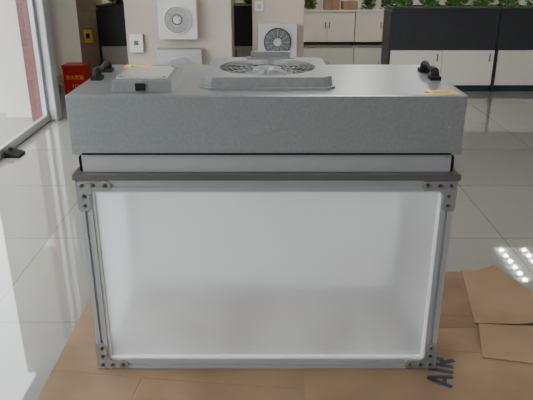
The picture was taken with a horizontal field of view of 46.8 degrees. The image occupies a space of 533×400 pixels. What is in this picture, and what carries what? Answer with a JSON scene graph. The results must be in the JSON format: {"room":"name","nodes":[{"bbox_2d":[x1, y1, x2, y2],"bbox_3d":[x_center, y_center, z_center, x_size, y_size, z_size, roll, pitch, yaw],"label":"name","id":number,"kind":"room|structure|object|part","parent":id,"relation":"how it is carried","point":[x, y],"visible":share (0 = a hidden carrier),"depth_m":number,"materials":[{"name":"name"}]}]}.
{"room":"showroom","nodes":[
{"label":"showroom","id":0,"kind":"room"},
{"bbox_2d":[0,0,31,116],"bbox_3d":[-2.190,-2.191,5.214,0.420,3.000,0.190,0,22,0],"label":"wall","id":1,"kind":"structure","parent":0,"point":[13,79],"depth_m":5.51,"materials":[{"name":"beige paint"}]},
{"bbox_2d":[0,0,49,157],"bbox_3d":[-1.970,-1.599,4.056,0.040,2.745,2.120,0,22,0],"label":"window","id":2,"kind":"structure","parent":1,"relation":"in","point":[25,133],"depth_m":5.23,"materials":[{"name":"metal"}]},
{"bbox_2d":[15,0,42,121],"bbox_3d":[-2.050,-2.127,5.052,0.100,3.000,0.160,0,22,0],"label":"trim","id":3,"kind":"structure","parent":1,"relation":"attached to","point":[21,5],"depth_m":5.33,"materials":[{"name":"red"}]},
{"bbox_2d":[34,0,61,120],"bbox_3d":[-1.940,-2.130,5.061,0.120,3.000,0.140,0,22,0],"label":"trim","id":4,"kind":"structure","parent":1,"relation":"attached to","point":[41,6],"depth_m":5.37,"materials":[{"name":"metal"}]},
{"bbox_2d":[0,0,120,111],"bbox_3d":[-2.550,-3.474,8.439,0.300,3.000,6.750,0,22,0],"label":"wall","id":5,"kind":"structure","parent":0,"point":[63,13],"depth_m":7.32,"materials":[{"name":"beige paint"}]},
{"bbox_2d":[57,73,63,85],"bbox_3d":[-2.393,-2.123,8.965,0.015,0.100,6.730,0,22,0],"label":"baseboard","id":6,"kind":"structure","parent":5,"relation":"attached to","point":[59,77],"depth_m":7.13,"materials":[{"name":"beige stone"}]},
{"bbox_2d":[76,0,102,75],"bbox_3d":[-1.990,-2.780,6.697,0.220,2.999,0.300,0,22,0],"label":"wall column","id":7,"kind":"structure","parent":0,"point":[86,9],"depth_m":6.88,"materials":[{"name":"brown wood"}]},
{"bbox_2d":[84,29,93,42],"bbox_3d":[-1.985,-1.830,6.875,0.090,0.140,0.070,0,22,0],"label":"box","id":8,"kind":"object","parent":7,"relation":"attached to","point":[88,33],"visible":1,"depth_m":6.86,"materials":[{"name":"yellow plastic"}]},
{"bbox_2d":[123,0,234,64],"bbox_3d":[-0.830,-2.411,5.767,1.000,2.999,0.500,0,22,0],"label":"wall pillar","id":9,"kind":"structure","parent":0,"point":[215,17],"depth_m":5.82,"materials":[{"name":"beige paint"}]},
{"bbox_2d":[129,34,143,52],"bbox_3d":[-1.230,-1.485,5.834,0.130,0.170,0.059,0,22,0],"label":"switch box","id":10,"kind":"object","parent":9,"relation":"attached to","point":[136,41],"visible":1,"depth_m":5.82,"materials":[{"name":"white plastic"}]},
{"bbox_2d":[157,0,198,38],"bbox_3d":[-0.820,-1.677,5.706,0.360,0.360,0.154,0,22,0],"label":"wall fan","id":11,"kind":"object","parent":9,"relation":"attached to","point":[177,19],"visible":1,"depth_m":5.65,"materials":[{"name":"white plastic"}]},
{"bbox_2d":[156,48,203,64],"bbox_3d":[-0.820,-1.231,5.883,0.430,0.420,0.154,0,22,0],"label":"wall fan","id":12,"kind":"object","parent":9,"relation":"attached to","point":[165,56],"visible":0.27,"depth_m":5.79,"materials":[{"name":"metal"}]},
{"bbox_2d":[0,44,532,399],"bbox_3d":[1.300,-0.417,4.946,7.800,0.100,15.500,0,22,0],"label":"floor","id":13,"kind":"structure","parent":0,"point":[45,289],"depth_m":3.50,"materials":[{"name":"tile"}]},
{"bbox_2d":[4,147,25,157],"bbox_3d":[-1.875,-0.362,4.586,0.110,0.065,0.130,0,22,0],"label":"door stop","id":14,"kind":"object","parent":13,"relation":"on","point":[11,152],"visible":1,"depth_m":4.56,"materials":[{"name":"black plastic"}]},
{"bbox_2d":[61,62,90,94],"bbox_3d":[-2.018,-1.294,6.585,0.255,0.320,0.215,0,22,0],"label":"box","id":15,"kind":"object","parent":13,"relation":"on","point":[75,74],"visible":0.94,"depth_m":6.49,"materials":[{"name":"red paint"}]},
{"bbox_3d":[-2.018,-1.425,6.533,0.255,0.039,0.215,0,22,0],"label":"lid","id":16,"kind":"part","parent":15,"relation":"part of","materials":[{"name":"red paint"}]},
{"bbox_2d":[96,3,128,64],"bbox_3d":[-1.325,-1.775,7.036,1.070,0.880,0.412,0,22,0],"label":"base cabinet","id":17,"kind":"object","parent":13,"relation":"on","point":[111,27],"visible":0.34,"depth_m":6.81,"materials":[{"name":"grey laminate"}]},
{"bbox_3d":[-1.851,-1.758,7.046,0.019,0.840,0.406,0,22,0],"label":"panel","id":18,"kind":"part","parent":17,"relation":"part of","materials":[{"name":"grey laminate"}]},
{"bbox_3d":[-1.580,-1.539,6.931,0.512,0.369,0.019,0,22,0],"label":"door","id":19,"kind":"part","parent":17,"relation":"part of","materials":[{"name":"beige laminate"}]},
{"bbox_2d":[109,0,123,4],"bbox_3d":[-1.653,-2.308,6.819,0.263,0.270,0.277,-9,23,-21],"label":"potted plant","id":20,"kind":"object","parent":17,"relation":"on","point":[116,2],"visible":0.82,"depth_m":6.80,"materials":[{"name":"green plant"}]},
{"bbox_2d":[37,297,304,399],"bbox_3d":[-0.323,0.584,2.288,0.904,0.006,1.420,0,22,0],"label":"cardboard sheet","id":21,"kind":"object","parent":13,"relation":"on","point":[75,375],"visible":0.21,"depth_m":2.15,"materials":[{"name":"brown cardboard"}]},
{"bbox_2d":[72,166,460,367],"bbox_3d":[0.000,0.158,2.342,1.226,0.743,0.582,0,22,0],"label":"enclosure","id":22,"kind":"object","parent":21,"relation":"on","point":[185,269],"visible":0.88,"depth_m":2.09,"materials":[{"name":"white plastic"}]},
{"bbox_3d":[-0.582,0.264,2.105,0.040,0.721,0.040,0,22,0],"label":"post","id":23,"kind":"part","parent":22,"relation":"part of","materials":[{"name":"metal"}]},
{"bbox_2d":[65,51,467,171],"bbox_3d":[0.000,-0.329,2.147,1.214,0.317,0.562,0,22,0],"label":"filter","id":24,"kind":"object","parent":22,"relation":"on","point":[264,111],"visible":1,"depth_m":1.90,"materials":[{"name":"metal"}]},
{"bbox_3d":[-0.572,-0.455,2.149,0.036,0.042,0.194,0,22,0],"label":"handle","id":25,"kind":"part","parent":24,"relation":"part of","materials":[{"name":"black plastic"}]},
{"bbox_2d":[135,83,144,90],"bbox_3d":[-0.387,-0.346,1.884,0.030,0.022,0.008,0,22,0],"label":"switch","id":26,"kind":"object","parent":24,"relation":"attached to","point":[138,86],"depth_m":1.88,"materials":[{"name":"black plastic"}]},
{"bbox_3d":[0.000,-0.418,2.113,1.202,0.002,0.548,0,22,0],"label":"lid","id":27,"kind":"part","parent":24,"relation":"part of","materials":[{"name":"metal"}]},
{"bbox_3d":[0.000,-0.214,2.194,1.166,0.058,0.532,0,22,0],"label":"filter frame","id":28,"kind":"part","parent":24,"relation":"part of","materials":[{"name":"metal"}]},
{"bbox_2d":[200,51,334,89],"bbox_3d":[0.003,-0.451,2.108,0.428,0.062,0.428,0,22,0],"label":"fan","id":29,"kind":"object","parent":24,"relation":"attached to","point":[264,70],"depth_m":2.00,"materials":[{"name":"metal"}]},
{"bbox_3d":[0.568,-0.455,2.149,0.036,0.042,0.194,0,22,0],"label":"handle","id":30,"kind":"part","parent":24,"relation":"part of","materials":[{"name":"black plastic"}]},
{"bbox_3d":[0.000,-0.052,1.979,1.124,0.040,0.040,0,22,0],"label":"rail","id":31,"kind":"part","parent":22,"relation":"part of","materials":[{"name":"metal"}]},
{"bbox_3d":[0.000,0.581,2.231,1.124,0.040,0.040,0,22,0],"label":"rail","id":32,"kind":"part","parent":22,"relation":"part of","materials":[{"name":"metal"}]},
{"bbox_3d":[0.582,0.264,2.105,0.040,0.721,0.040,0,22,0],"label":"post","id":33,"kind":"part","parent":22,"relation":"part of","materials":[{"name":"metal"}]},
{"bbox_2d":[234,3,252,56],"bbox_3d":[-0.290,-1.775,7.036,1.000,0.880,0.412,0,22,0],"label":"base cabinet","id":34,"kind":"object","parent":13,"relation":"on","point":[243,43],"visible":0.12,"depth_m":6.79,"materials":[{"name":"grey laminate"}]},
{"bbox_3d":[-0.527,-1.539,6.931,0.477,0.369,0.019,0,22,0],"label":"door","id":35,"kind":"part","parent":34,"relation":"part of","materials":[{"name":"beige laminate"}]},
{"bbox_2d":[241,0,251,3],"bbox_3d":[-0.147,-2.307,6.820,0.263,0.269,0.276,-7,23,-16],"label":"potted plant","id":36,"kind":"object","parent":34,"relation":"on","point":[245,1],"visible":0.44,"depth_m":6.80,"materials":[{"name":"green plant"}]},
{"bbox_3d":[-0.043,-1.539,6.931,0.477,0.369,0.019,0,22,0],"label":"door","id":37,"kind":"part","parent":34,"relation":"part of","materials":[{"name":"beige laminate"}]},
{"bbox_2d":[303,8,355,44],"bbox_3d":[1.000,-2.909,10.334,0.908,0.550,0.464,0,22,0],"label":"base cabinet","id":38,"kind":"object","parent":13,"relation":"on","point":[321,26],"visible":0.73,"depth_m":10.13,"materials":[{"name":"beige laminate"}]},
{"bbox_3d":[0.775,-2.847,10.135,0.444,0.472,0.019,0,22,0],"label":"door","id":39,"kind":"part","parent":38,"relation":"part of","materials":[{"name":"beige laminate"}]},
{"bbox_2d":[304,8,355,11],"bbox_3d":[1.000,-3.156,10.238,0.908,0.020,0.460,0,22,0],"label":"countertop","id":40,"kind":"structure","parent":38,"relation":"on","point":[305,9],"depth_m":10.04,"materials":[{"name":"white stone"}]},
{"bbox_2d":[304,0,317,9],"bbox_3d":[0.718,-3.297,10.202,0.273,0.266,0.260,14,25,30],"label":"potted plant","id":41,"kind":"object","parent":40,"relation":"on","point":[311,5],"visible":0.93,"depth_m":10.18,"materials":[{"name":"green plant"}]},
{"bbox_2d":[323,0,339,9],"bbox_3d":[1.075,-3.264,10.207,0.250,0.200,0.262,0,22,0],"label":"cardboard box","id":42,"kind":"object","parent":40,"relation":"on","point":[327,4],"visible":1,"depth_m":10.10,"materials":[{"name":"brown cardboard"}]},
{"bbox_2d":[341,1,357,9],"bbox_3d":[1.375,-3.231,10.220,0.250,0.130,0.262,0,22,0],"label":"cardboard box","id":43,"kind":"object","parent":40,"relation":"on","point":[345,5],"visible":1,"depth_m":10.11,"materials":[{"name":"brown cardboard"}]},
{"bbox_3d":[1.225,-2.847,10.135,0.444,0.472,0.019,0,22,0],"label":"door","id":44,"kind":"part","parent":38,"relation":"part of","materials":[{"name":"beige laminate"}]},
{"bbox_2d":[353,8,383,44],"bbox_3d":[1.910,-2.909,10.334,0.908,0.550,0.464,0,22,0],"label":"base cabinet","id":45,"kind":"object","parent":13,"relation":"on","point":[368,30],"visible":0.61,"depth_m":10.13,"materials":[{"name":"beige laminate"}]},
{"bbox_2d":[356,8,383,11],"bbox_3d":[1.910,-3.156,10.238,0.908,0.020,0.460,0,22,0],"label":"countertop","id":46,"kind":"structure","parent":45,"relation":"on","point":[377,9],"depth_m":10.04,"materials":[{"name":"white stone"}]},
{"bbox_2d":[360,0,376,8],"bbox_3d":[1.703,-3.304,10.203,0.270,0.278,0.284,-8,23,-19],"label":"potted plant","id":47,"kind":"object","parent":46,"relation":"on","point":[366,2],"visible":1,"depth_m":10.18,"materials":[{"name":"green plant"}]},
{"bbox_2d":[379,0,394,9],"bbox_3d":[2.008,-3.293,10.186,0.262,0.270,0.276,17,27,37],"label":"potted plant","id":48,"kind":"object","parent":46,"relation":"on","point":[387,2],"visible":0.6,"depth_m":10.16,"materials":[{"name":"green plant"}]},
{"bbox_2d":[303,328,532,399],"bbox_3d":[0.716,0.679,2.046,1.169,0.007,0.900,0,22,0],"label":"cardboard sheet","id":49,"kind":"object","parent":13,"relation":"on","point":[461,372],"visible":0.53,"depth_m":2.17,"materials":[{"name":"brown cardboard"}]},
{"bbox_2d":[479,323,532,363],"bbox_3d":[1.054,0.544,2.328,0.471,0.037,0.229,5,22,11],"label":"flap","id":50,"kind":"object","parent":49,"relation":"on","point":[513,343],"visible":1,"depth_m":2.35,"materials":[{"name":"brown cardboard"}]},
{"bbox_2d":[381,5,501,90],"bbox_3d":[1.875,-1.661,6.748,1.150,0.880,0.412,0,22,0],"label":"base cabinet","id":51,"kind":"object","parent":13,"relation":"on","point":[459,41],"visible":0.88,"depth_m":6.54,"materials":[{"name":"grey laminate"}]},
{"bbox_3d":[1.310,-1.643,6.758,0.019,0.840,0.406,0,22,0],"label":"panel","id":52,"kind":"part","parent":51,"relation":"part of","materials":[{"name":"grey laminate"}]},
{"bbox_2d":[392,0,413,6],"bbox_3d":[1.437,-2.170,6.497,0.246,0.253,0.259,-4,22,-9],"label":"potted plant","id":53,"kind":"object","parent":51,"relation":"on","point":[402,3],"visible":1,"depth_m":6.49,"materials":[{"name":"green plant"}]},
{"bbox_3d":[1.600,-1.425,6.643,0.552,0.369,0.019,0,22,0],"label":"door","id":54,"kind":"part","parent":51,"relation":"part of","materials":[{"name":"beige laminate"}]},
{"bbox_2d":[417,0,440,6],"bbox_3d":[1.723,-2.172,6.496,0.250,0.257,0.264,-9,23,-22],"label":"potted plant","id":55,"kind":"object","parent":51,"relation":"on","point":[429,3],"visible":1,"depth_m":6.49,"materials":[{"name":"green plant"}]},
{"bbox_2d":[444,0,468,6],"bbox_3d":[2.013,-2.179,6.493,0.266,0.273,0.280,12,25,28],"label":"potted plant","id":56,"kind":"object","parent":51,"relation":"on","point":[454,3],"visible":1,"depth_m":6.50,"materials":[{"name":"green plant"}]},
{"bbox_3d":[2.160,-1.425,6.643,0.552,0.369,0.019,0,22,0],"label":"door","id":57,"kind":"part","parent":51,"relation":"part of","materials":[{"name":"beige laminate"}]},
{"bbox_2d":[471,0,495,6],"bbox_3d":[2.297,-2.181,6.496,0.266,0.274,0.280,-13,25,-30],"label":"potted plant","id":58,"kind":"object","parent":51,"relation":"on","point":[482,3],"visible":1,"depth_m":6.49,"materials":[{"name":"green plant"}]},
{"bbox_2d":[439,272,532,327],"bbox_3d":[0.625,0.426,2.684,0.989,0.006,0.467,0,22,0],"label":"cardboard sheet","id":59,"kind":"object","parent":13,"relation":"on","point":[455,312],"visible":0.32,"depth_m":2.62,"materials":[{"name":"brown cardboard"}]},
{"bbox_2d":[461,265,532,324],"bbox_3d":[1.020,0.399,2.685,0.360,0.042,0.465,0,22,0],"label":"flap","id":60,"kind":"object","parent":59,"relation":"on","point":[494,297],"visible":1,"depth_m":2.65,"materials":[{"name":"brown cardboard"}]},
{"bbox_2d":[488,5,532,91],"bbox_3d":[3.030,-1.661,6.748,1.160,0.880,0.412,0,22,0],"label":"base cabinet","id":61,"kind":"object","parent":13,"relation":"on","point":[512,70],"visible":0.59,"depth_m":6.58,"materials":[{"name":"grey laminate"}]},
{"bbox_3d":[2.459,-1.643,6.758,0.019,0.840,0.406,0,22,0],"label":"panel","id":62,"kind":"part","parent":61,"relation":"part of","materials":[{"name":"grey laminate"}]},
{"bbox_2d":[497,0,521,6],"bbox_3d":[2.579,-2.179,6.492,0.279,0.272,0.265,6,22,14],"label":"potted plant","id":63,"kind":"object","parent":61,"relation":"on","point":[506,2],"visible":1,"depth_m":6.50,"materials":[{"name":"green plant"}]},
{"bbox_3d":[2.752,-1.425,6.643,0.557,0.369,0.019,0,22,0],"label":"door","id":64,"kind":"part","parent":61,"relation":"part of","materials":[{"name":"beige laminate"}]},
{"bbox_2d":[523,0,532,5],"bbox_3d":[2.868,-2.175,6.495,0.257,0.263,0.269,-3,22,-7],"label":"potted plant","id":65,"kind":"object","parent":61,"relation":"on","point":[527,1],"visible":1,"depth_m":6.55,"materials":[{"name":"green plant"}]},
{"bbox_2d":[252,0,303,56],"bbox_3d":[0.115,-2.503,6.000,0.510,2.999,0.400,0,22,0],"label":"wall partition","id":66,"kind":"structure","parent":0,"point":[274,11],"depth_m":6.06,"materials":[{"name":"beige paint"}]},
{"bbox_2d":[255,1,262,10],"bbox_3d":[-0.072,-1.892,6.017,0.085,0.090,0.018,0,22,0],"label":"socket plate","id":67,"kind":"object","parent":66,"relation":"attached to","point":[258,4],"visible":1,"depth_m":6.01,"materials":[{"name":"white plastic"}]},
{"bbox_2d":[258,23,296,56],"bbox_3d":[0.108,-1.565,6.074,0.380,0.330,0.154,0,22,0],"label":"wall fan","id":68,"kind":"object","parent":66,"relation":"attached to","point":[271,36],"visible":0.87,"depth_m":6.01,"materials":[{"name":"white plastic"}]},
{"bbox_2d":[234,0,532,7],"bbox_3d":[1.300,-4.740,11.621,7.800,3.000,0.100,0,22,0],"label":"wall","id":69,"kind":"structure","parent":0,"point":[320,2],"depth_m":11.93,"materials":[{"name":"beige paint"}]}
]}

